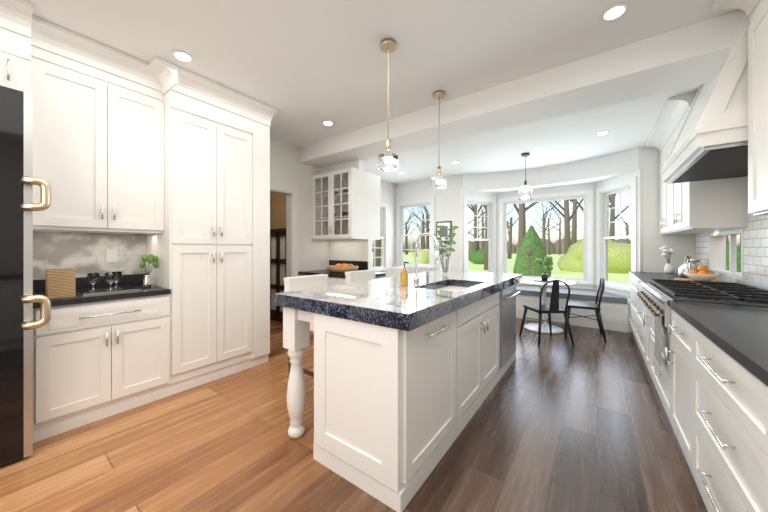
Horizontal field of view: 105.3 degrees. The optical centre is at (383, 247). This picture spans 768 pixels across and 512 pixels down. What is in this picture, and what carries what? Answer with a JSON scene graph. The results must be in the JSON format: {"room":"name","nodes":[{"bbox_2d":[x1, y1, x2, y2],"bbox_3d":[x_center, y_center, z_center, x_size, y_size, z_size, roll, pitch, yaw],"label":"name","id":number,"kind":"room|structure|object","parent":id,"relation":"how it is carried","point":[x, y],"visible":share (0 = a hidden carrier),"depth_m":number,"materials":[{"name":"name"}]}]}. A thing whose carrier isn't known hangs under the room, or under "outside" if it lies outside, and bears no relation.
{"room":"kitchen","nodes":[
{"label":"kitchen","id":0,"kind":"room"},
{"bbox_2d":[106,249,117,261],"bbox_3d":[-2.472,0.070,2.661,0.008,0.120,0.080,0,0,36],"label":"electrical outlet","id":1,"kind":"object","parent":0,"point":[111,255],"visible":1,"depth_m":2.66,"materials":[{"name":"white plastic"}]},
{"bbox_2d":[270,192,271,228],"bbox_3d":[-2.901,-0.115,4.939,0.100,2.770,2.380,0,0,36],"label":"wall","id":2,"kind":"structure","parent":0,"point":[270,192],"depth_m":5.78,"materials":[{"name":"brown paint"}]},
{"bbox_2d":[272,192,285,228],"bbox_3d":[-1.686,-0.115,5.465,1.208,2.770,0.100,0,0,36],"label":"wall","id":3,"kind":"structure","parent":0,"point":[277,210],"depth_m":5.66,"materials":[{"name":"brown"}]},
{"bbox_2d":[270,137,394,275],"bbox_3d":[-2.093,-0.115,3.542,0.390,2.770,8.470,0,0,36],"label":"wall","id":4,"kind":"structure","parent":0,"point":[288,167],"depth_m":4.45,"materials":[{"name":"paint"}]},
{"bbox_2d":[36,272,143,291],"bbox_3d":[-2.550,0.300,2.557,0.020,0.100,0.760,0,0,36],"label":"backsplash","id":5,"kind":"structure","parent":4,"relation":"attached to","point":[137,277],"depth_m":2.60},
{"bbox_2d":[36,24,163,235],"bbox_3d":[-2.357,-0.814,2.417,0.497,1.367,0.760,0,0,36],"label":"upper cabinet","id":6,"kind":"object","parent":4,"relation":"attached to","point":[131,159],"depth_m":2.23,"materials":[{"name":"white wood"}]},
{"bbox_2d":[270,182,297,276],"bbox_3d":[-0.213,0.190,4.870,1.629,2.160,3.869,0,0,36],"label":"door frame","id":7,"kind":"structure","parent":4,"relation":"attached to","point":[290,193],"depth_m":4.26,"materials":[{"name":"white wood"}]},
{"bbox_2d":[372,202,387,271],"bbox_3d":[-0.271,-0.212,6.229,0.160,1.605,1.170,0,0,36],"label":"window","id":8,"kind":"structure","parent":4,"relation":"in","point":[384,238],"depth_m":6.59,"materials":[{"name":"white wood"}]},
{"bbox_2d":[300,9,746,167],"bbox_3d":[0.790,-1.387,3.196,4.676,0.223,0.500,0,0,36],"label":"header","id":9,"kind":"object","parent":4,"relation":"attached to","point":[697,53],"visible":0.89,"depth_m":2.50,"materials":[{"name":"white paint"}]},
{"bbox_2d":[0,318,707,511],"bbox_3d":[-0.494,1.320,2.893,7.000,0.100,9.900,0,0,36],"label":"floor","id":10,"kind":"structure","parent":0,"point":[560,422],"depth_m":1.81,"materials":[{"name":"brown wood"}]},
{"bbox_2d":[36,292,171,441],"bbox_3d":[-2.299,0.830,2.375,0.641,0.880,0.760,0,0,36],"label":"base cabinet","id":11,"kind":"object","parent":10,"relation":"on","point":[96,360],"depth_m":2.14,"materials":[{"name":"white wood"}]},
{"bbox_2d":[36,284,167,303],"bbox_3d":[-2.297,0.370,2.373,0.647,0.040,0.760,0,0,36],"label":"countertop","id":12,"kind":"structure","parent":11,"relation":"on","point":[41,298],"depth_m":2.21,"materials":[{"name":"black stone"}]},
{"bbox_2d":[46,268,74,298],"bbox_3d":[-2.307,0.249,2.090,0.130,0.200,0.130,0,0,36],"label":"box","id":13,"kind":"object","parent":12,"relation":"on","point":[60,282],"visible":0.86,"depth_m":2.05,"materials":[{"name":"brown wood"}]},
{"bbox_2d":[76,271,140,295],"bbox_3d":[-2.210,0.273,2.360,0.250,0.153,0.340,0,0,36],"label":"glass tray","id":14,"kind":"object","parent":12,"relation":"on","point":[110,277],"visible":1,"depth_m":2.31,"materials":[{"name":"clear glass"}]},
{"bbox_2d":[139,254,158,287],"bbox_3d":[-2.060,0.199,2.570,0.117,0.300,0.142,0,0,36],"label":"bud vase","id":15,"kind":"object","parent":12,"relation":"on","point":[147,281],"visible":1,"depth_m":2.55,"materials":[{"name":"silver metal"}]},
{"bbox_2d":[144,68,255,394],"bbox_3d":[-1.861,-0.114,2.982,0.637,2.767,0.737,0,0,36],"label":"tall cabinet","id":16,"kind":"object","parent":10,"relation":"on","point":[206,252],"depth_m":2.74,"materials":[{"name":"white wood"}]},
{"bbox_2d":[256,108,271,365],"bbox_3d":[-1.585,-0.114,3.362,0.637,2.767,0.203,0,0,36],"label":"panel","id":17,"kind":"object","parent":10,"relation":"on","point":[263,117],"depth_m":3.18,"materials":[{"name":"white wood"}]},
{"bbox_2d":[270,228,285,321],"bbox_3d":[-1.748,0.470,5.207,1.120,1.600,0.380,0,0,36],"label":"hutch","id":18,"kind":"object","parent":10,"relation":"on","point":[277,256],"visible":0.27,"depth_m":5.07,"materials":[{"name":"brown wood"}]},
{"bbox_2d":[284,274,327,379],"bbox_3d":[-0.566,0.765,2.611,0.445,1.010,0.450,0,0,36],"label":"stool","id":19,"kind":"object","parent":10,"relation":"on","point":[303,282],"visible":0.23,"depth_m":2.61,"materials":[{"name":"white leather"}]},
{"bbox_2d":[298,159,385,334],"bbox_3d":[-0.511,-0.003,4.364,1.197,2.545,0.940,0,0,36],"label":"tall cabinet","id":20,"kind":"object","parent":10,"relation":"on","point":[346,209],"visible":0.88,"depth_m":4.40,"materials":[{"name":"white wood"}]},
{"bbox_2d":[327,263,358,272],"bbox_3d":[-0.594,0.285,4.202,0.532,0.128,0.370,0,0,36],"label":"bread basket","id":21,"kind":"object","parent":20,"relation":"on","point":[340,268],"visible":0.98,"depth_m":4.07,"materials":[{"name":"beige wicker"}]},
{"bbox_2d":[345,269,375,283],"bbox_3d":[-0.113,0.765,3.234,0.445,1.010,0.450,0,0,36],"label":"stool","id":22,"kind":"object","parent":10,"relation":"on","point":[357,276],"visible":0.15,"depth_m":3.27,"materials":[{"name":"white leather"}]},
{"bbox_2d":[385,266,408,277],"bbox_3d":[0.328,0.765,3.841,0.445,1.010,0.450,0,0,36],"label":"stool","id":23,"kind":"object","parent":10,"relation":"on","point":[393,271],"visible":0.08,"depth_m":3.83,"materials":[{"name":"white leather"}]},
{"bbox_2d":[283,280,521,511],"bbox_3d":[0.445,0.825,2.653,1.030,0.890,2.471,0,0,36],"label":"kitchen island","id":24,"kind":"object","parent":10,"relation":"on","point":[408,377],"depth_m":1.65,"materials":[{"name":"white wood"}]},
{"bbox_2d":[275,272,521,331],"bbox_3d":[0.431,0.346,2.678,1.050,0.078,2.520,0,0,36],"label":"island countertop","id":25,"kind":"structure","parent":24,"relation":"on","point":[385,303],"depth_m":1.84,"materials":[{"name":"black stone"}]},
{"bbox_2d":[400,261,408,285],"bbox_3d":[0.169,0.207,2.387,0.074,0.194,0.066,0,0,36],"label":"soap bottle","id":26,"kind":"object","parent":25,"relation":"on","point":[404,277],"visible":1,"depth_m":2.36,"materials":[{"name":"orange"}]},
{"bbox_2d":[411,232,438,283],"bbox_3d":[0.392,0.084,2.605,0.243,0.441,0.130,0,0,36],"label":"faucet","id":27,"kind":"object","parent":25,"relation":"on","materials":[{"name":"silver metal"}]},
{"bbox_2d":[433,225,457,274],"bbox_3d":[0.714,0.023,3.370,0.300,0.563,0.302,0,0,36],"label":"vase","id":28,"kind":"object","parent":25,"relation":"on","point":[444,249],"visible":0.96,"depth_m":3.34,"materials":[{"name":"clear glass"}]},
{"bbox_2d":[518,256,575,333],"bbox_3d":[2.495,0.696,4.590,0.850,1.148,0.850,0,0,36],"label":"dining table","id":29,"kind":"object","parent":10,"relation":"on","point":[540,283],"visible":0.85,"depth_m":4.54,"materials":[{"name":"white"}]},
{"bbox_2d":[519,280,574,346],"bbox_3d":[2.212,0.840,4.015,0.494,0.865,0.484,0,0,-4],"label":"chair","id":30,"kind":"object","parent":10,"relation":"on","point":[552,307],"visible":1,"depth_m":3.83,"materials":[{"name":"black wood"}]},
{"bbox_2d":[516,285,632,332],"bbox_3d":[2.896,1.012,5.434,2.678,0.516,0.796,0,0,36],"label":"window seat","id":31,"kind":"object","parent":10,"relation":"on","point":[615,312],"visible":0.33,"depth_m":4.75,"materials":[{"name":"white"}]},
{"bbox_2d":[564,277,605,341],"bbox_3d":[2.908,0.840,4.267,0.484,0.865,0.494,0,0,31],"label":"chair","id":32,"kind":"object","parent":10,"relation":"on","point":[595,306],"visible":0.92,"depth_m":4.18,"materials":[{"name":"black wood"}]},
{"bbox_2d":[628,276,635,339],"bbox_3d":[3.714,0.830,3.840,0.697,0.880,0.856,0,0,36],"label":"base cabinet","id":33,"kind":"object","parent":10,"relation":"on","point":[632,318],"depth_m":4.04,"materials":[{"name":"white wood"}]},
{"bbox_2d":[644,305,647,367],"bbox_3d":[2.871,0.920,2.680,0.697,0.700,0.300,0,0,36],"label":"base cabinet","id":34,"kind":"object","parent":10,"relation":"on","point":[645,308],"depth_m":2.96,"materials":[{"name":"white wood"}]},
{"bbox_2d":[648,310,667,415],"bbox_3d":[2.485,0.920,2.148,0.697,0.700,1.117,0,0,36],"label":"base cabinet","id":35,"kind":"object","parent":10,"relation":"on","point":[659,374],"depth_m":2.35,"materials":[{"name":"white wood"}]},
{"bbox_2d":[637,279,767,365],"bbox_3d":[2.542,0.550,2.300,0.750,0.540,1.286,0,0,36],"label":"range","id":36,"kind":"object","parent":35,"relation":"in","point":[654,296],"visible":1,"depth_m":2.14,"materials":[{"name":"silver metal"}]},
{"bbox_2d":[668,304,683,453],"bbox_3d":[2.032,0.830,1.524,0.697,0.880,0.556,0,0,36],"label":"base cabinet","id":37,"kind":"object","parent":10,"relation":"on","point":[676,337],"depth_m":1.84,"materials":[{"name":"white wood"}]},
{"bbox_2d":[636,280,755,358],"bbox_3d":[3.195,0.830,3.125,0.697,0.880,0.910,0,0,36],"label":"base cabinet","id":38,"kind":"object","parent":10,"relation":"on","point":[639,303],"depth_m":3.40,"materials":[{"name":"white wood"}]},
{"bbox_2d":[629,272,736,286],"bbox_3d":[3.459,0.370,3.496,0.707,0.040,1.712,0,0,36],"label":"countertop","id":39,"kind":"structure","parent":38,"relation":"on","point":[644,277],"depth_m":3.60,"materials":[{"name":"stone"}]},
{"bbox_2d":[659,246,674,273],"bbox_3d":[3.904,0.159,4.041,0.152,0.379,0.146,0,0,36],"label":"flower vase","id":40,"kind":"object","parent":39,"relation":"on","point":[668,268],"visible":1,"depth_m":4.00,"materials":[{"name":"white ceramic"}]},
{"bbox_2d":[678,256,689,277],"bbox_3d":[3.639,0.221,3.512,0.170,0.257,0.173,0,0,36],"label":"kettle","id":41,"kind":"object","parent":39,"relation":"on","point":[682,268],"visible":0.6,"depth_m":3.50,"materials":[{"name":"silver metal"}]},
{"bbox_2d":[688,259,701,278],"bbox_3d":[3.520,0.239,3.314,0.110,0.220,0.107,0,0,36],"label":"glass jar","id":42,"kind":"object","parent":39,"relation":"on","point":[694,264],"visible":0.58,"depth_m":3.29,"materials":[{"name":"clear glass"}]},
{"bbox_2d":[674,265,725,281],"bbox_3d":[3.223,0.261,2.973,0.340,0.176,0.440,0,0,36],"label":"fruit bowl","id":43,"kind":"object","parent":39,"relation":"on","point":[704,274],"visible":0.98,"depth_m":2.94,"materials":[{"name":"white ceramic"}]},
{"bbox_2d":[684,316,763,511],"bbox_3d":[1.638,0.830,0.982,0.697,0.880,0.915,0,0,36],"label":"base cabinet","id":44,"kind":"object","parent":10,"relation":"on","point":[709,376],"depth_m":1.16,"materials":[{"name":"white wood"}]},
{"bbox_2d":[669,300,767,379],"bbox_3d":[1.251,0.370,0.458,0.707,0.040,3.200,0,0,36],"label":"countertop","id":45,"kind":"structure","parent":44,"relation":"on","point":[743,330],"depth_m":1.31,"materials":[{"name":"black stone"}]},
{"bbox_2d":[764,380,767,511],"bbox_3d":[1.119,0.830,0.268,0.697,0.880,0.850,0,0,36],"label":"base cabinet","id":46,"kind":"object","parent":10,"relation":"on","point":[765,381],"depth_m":0.85,"materials":[{"name":"white wood"}]},
{"bbox_2d":[25,0,738,192],"bbox_3d":[-0.597,-1.395,2.751,7.000,0.450,9.550,0,0,36],"label":"ceiling","id":47,"kind":"structure","parent":0,"point":[305,68],"depth_m":2.29,"materials":[{"name":"white paint"}]},
{"bbox_2d":[171,50,193,62],"bbox_3d":[-1.573,-1.496,2.292,0.147,0.007,0.147,0,0,24],"label":"recessed light","id":48,"kind":"object","parent":47,"relation":"in","point":[182,56],"depth_m":2.28,"materials":[{"name":"white plastic"}]},
{"bbox_2d":[322,120,333,125],"bbox_3d":[-0.671,-1.496,3.516,0.147,0.007,0.147,0,0,24],"label":"recessed light","id":49,"kind":"object","parent":47,"relation":"in","point":[327,123],"depth_m":3.51,"materials":[{"name":"white plastic"}]},
{"bbox_2d":[378,38,397,171],"bbox_3d":[0.031,-1.038,2.153,0.120,0.921,0.120,0,0,36],"label":"pendant light","id":50,"kind":"object","parent":47,"relation":"hanging from","point":[388,162],"visible":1,"depth_m":2.13,"materials":[{"name":"glass"}]},
{"bbox_2d":[432,91,445,189],"bbox_3d":[0.537,-1.038,2.849,0.120,0.921,0.120,0,0,36],"label":"pendant light","id":51,"kind":"object","parent":47,"relation":"hanging from","point":[439,183],"visible":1,"depth_m":2.83,"materials":[{"name":"glass"}]},
{"bbox_2d":[518,153,532,199],"bbox_3d":[2.253,-1.139,4.667,0.210,0.719,0.207,0,0,36],"label":"pendant light","id":52,"kind":"object","parent":47,"relation":"hanging from","point":[525,192],"visible":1,"depth_m":4.61,"materials":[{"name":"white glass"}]},
{"bbox_2d":[595,131,609,135],"bbox_3d":[2.852,-1.496,3.824,0.147,0.007,0.147,0,0,24],"label":"recessed light","id":53,"kind":"object","parent":47,"relation":"in","point":[603,132],"depth_m":3.82,"materials":[{"name":"white plastic"}]},
{"bbox_2d":[600,3,629,21],"bbox_3d":[1.466,-1.496,1.865,0.147,0.007,0.147,0,0,24],"label":"recessed light","id":54,"kind":"object","parent":47,"relation":"in","point":[614,12],"depth_m":1.86,"materials":[{"name":"white plastic"}]},
{"bbox_2d":[395,146,694,302],"bbox_3d":[2.515,-0.115,5.802,4.950,2.770,0.896,0,0,36],"label":"wall","id":55,"kind":"structure","parent":0,"point":[651,240],"depth_m":4.79,"materials":[{"name":"paint"}]},
{"bbox_2d":[395,198,435,271],"bbox_3d":[0.712,-0.278,6.628,1.030,1.615,0.160,0,0,36],"label":"window","id":56,"kind":"structure","parent":55,"relation":"in","point":[430,266],"depth_m":6.60,"materials":[{"name":"white wood"}]},
{"bbox_2d":[436,221,451,241],"bbox_3d":[1.261,-0.345,6.175,0.340,0.430,0.024,0,0,36],"label":"framed picture","id":57,"kind":"object","parent":55,"relation":"attached to","point":[444,229],"visible":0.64,"depth_m":6.14,"materials":[{"name":"black plastic"}]},
{"bbox_2d":[463,195,495,272],"bbox_3d":[1.993,-0.158,6.145,0.890,1.815,0.160,0,0,-23],"label":"window","id":58,"kind":"structure","parent":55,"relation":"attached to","point":[490,203],"depth_m":6.22,"materials":[{"name":"white wood"}]},
{"bbox_2d":[499,189,593,289],"bbox_3d":[3.130,-0.158,5.797,1.680,1.815,0.160,0,0,36],"label":"window bay","id":59,"kind":"object","parent":55,"relation":"attached to","point":[587,197],"visible":0.75,"depth_m":5.48,"materials":[{"name":"white wood"}]},
{"bbox_2d":[594,177,636,296],"bbox_3d":[3.833,-0.158,4.813,0.160,1.815,0.900,0,0,2],"label":"window","id":60,"kind":"structure","parent":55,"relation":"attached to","point":[602,215],"depth_m":4.99,"materials":[{"name":"white wood"}]},
{"bbox_2d":[710,228,742,278],"bbox_3d":[1.899,-0.115,0.641,0.120,2.770,8.470,0,0,36],"label":"wall","id":61,"kind":"structure","parent":0,"point":[726,231],"depth_m":3.02,"materials":[{"name":"paint"}]},
{"bbox_2d":[656,128,707,235],"bbox_3d":[3.832,-0.844,3.724,0.370,1.307,0.904,0,0,36],"label":"upper cabinet","id":62,"kind":"object","parent":61,"relation":"attached to","point":[663,146],"depth_m":3.89,"materials":[{"name":"white wood"}]},
{"bbox_2d":[661,17,749,183],"bbox_3d":[2.623,-1.063,2.238,0.579,0.877,1.299,0,0,36],"label":"range hood","id":63,"kind":"object","parent":61,"relation":"attached to","point":[711,142],"visible":0.81,"depth_m":1.88,"materials":[{"name":"white wood"}]},
{"bbox_2d":[668,92,751,231],"bbox_3d":[3.381,-0.844,3.103,0.370,1.307,0.904,0,0,36],"label":"upper cabinet","id":64,"kind":"object","parent":61,"relation":"attached to","point":[715,205],"depth_m":2.80,"materials":[{"name":"white wood"}]},
{"bbox_2d":[709,230,742,278],"bbox_3d":[3.643,0.058,3.063,0.126,0.454,0.999,0,0,36],"label":"window","id":65,"kind":"structure","parent":61,"relation":"attached to","point":[717,252],"depth_m":3.32,"materials":[{"name":"white wood"}]},
{"bbox_2d":[744,0,767,219],"bbox_3d":[2.034,-0.844,1.249,0.370,1.307,0.958,0,0,36],"label":"upper cabinet","id":66,"kind":"object","parent":61,"relation":"attached to","point":[756,182],"depth_m":1.66,"materials":[{"name":"white wood"}]},
{"label":"outside","id":67,"kind":"structure","parent":0,"visible":0},
{"bbox_2d":[372,192,740,283],"bbox_3d":[32.328,-5.921,44.496,180.000,22.042,170.000,0,0,36],"label":"garden","id":68,"kind":"object","parent":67,"point":[531,247],"visible":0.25,"depth_m":21.61,"materials":[{"name":"green plant"}]}
]}

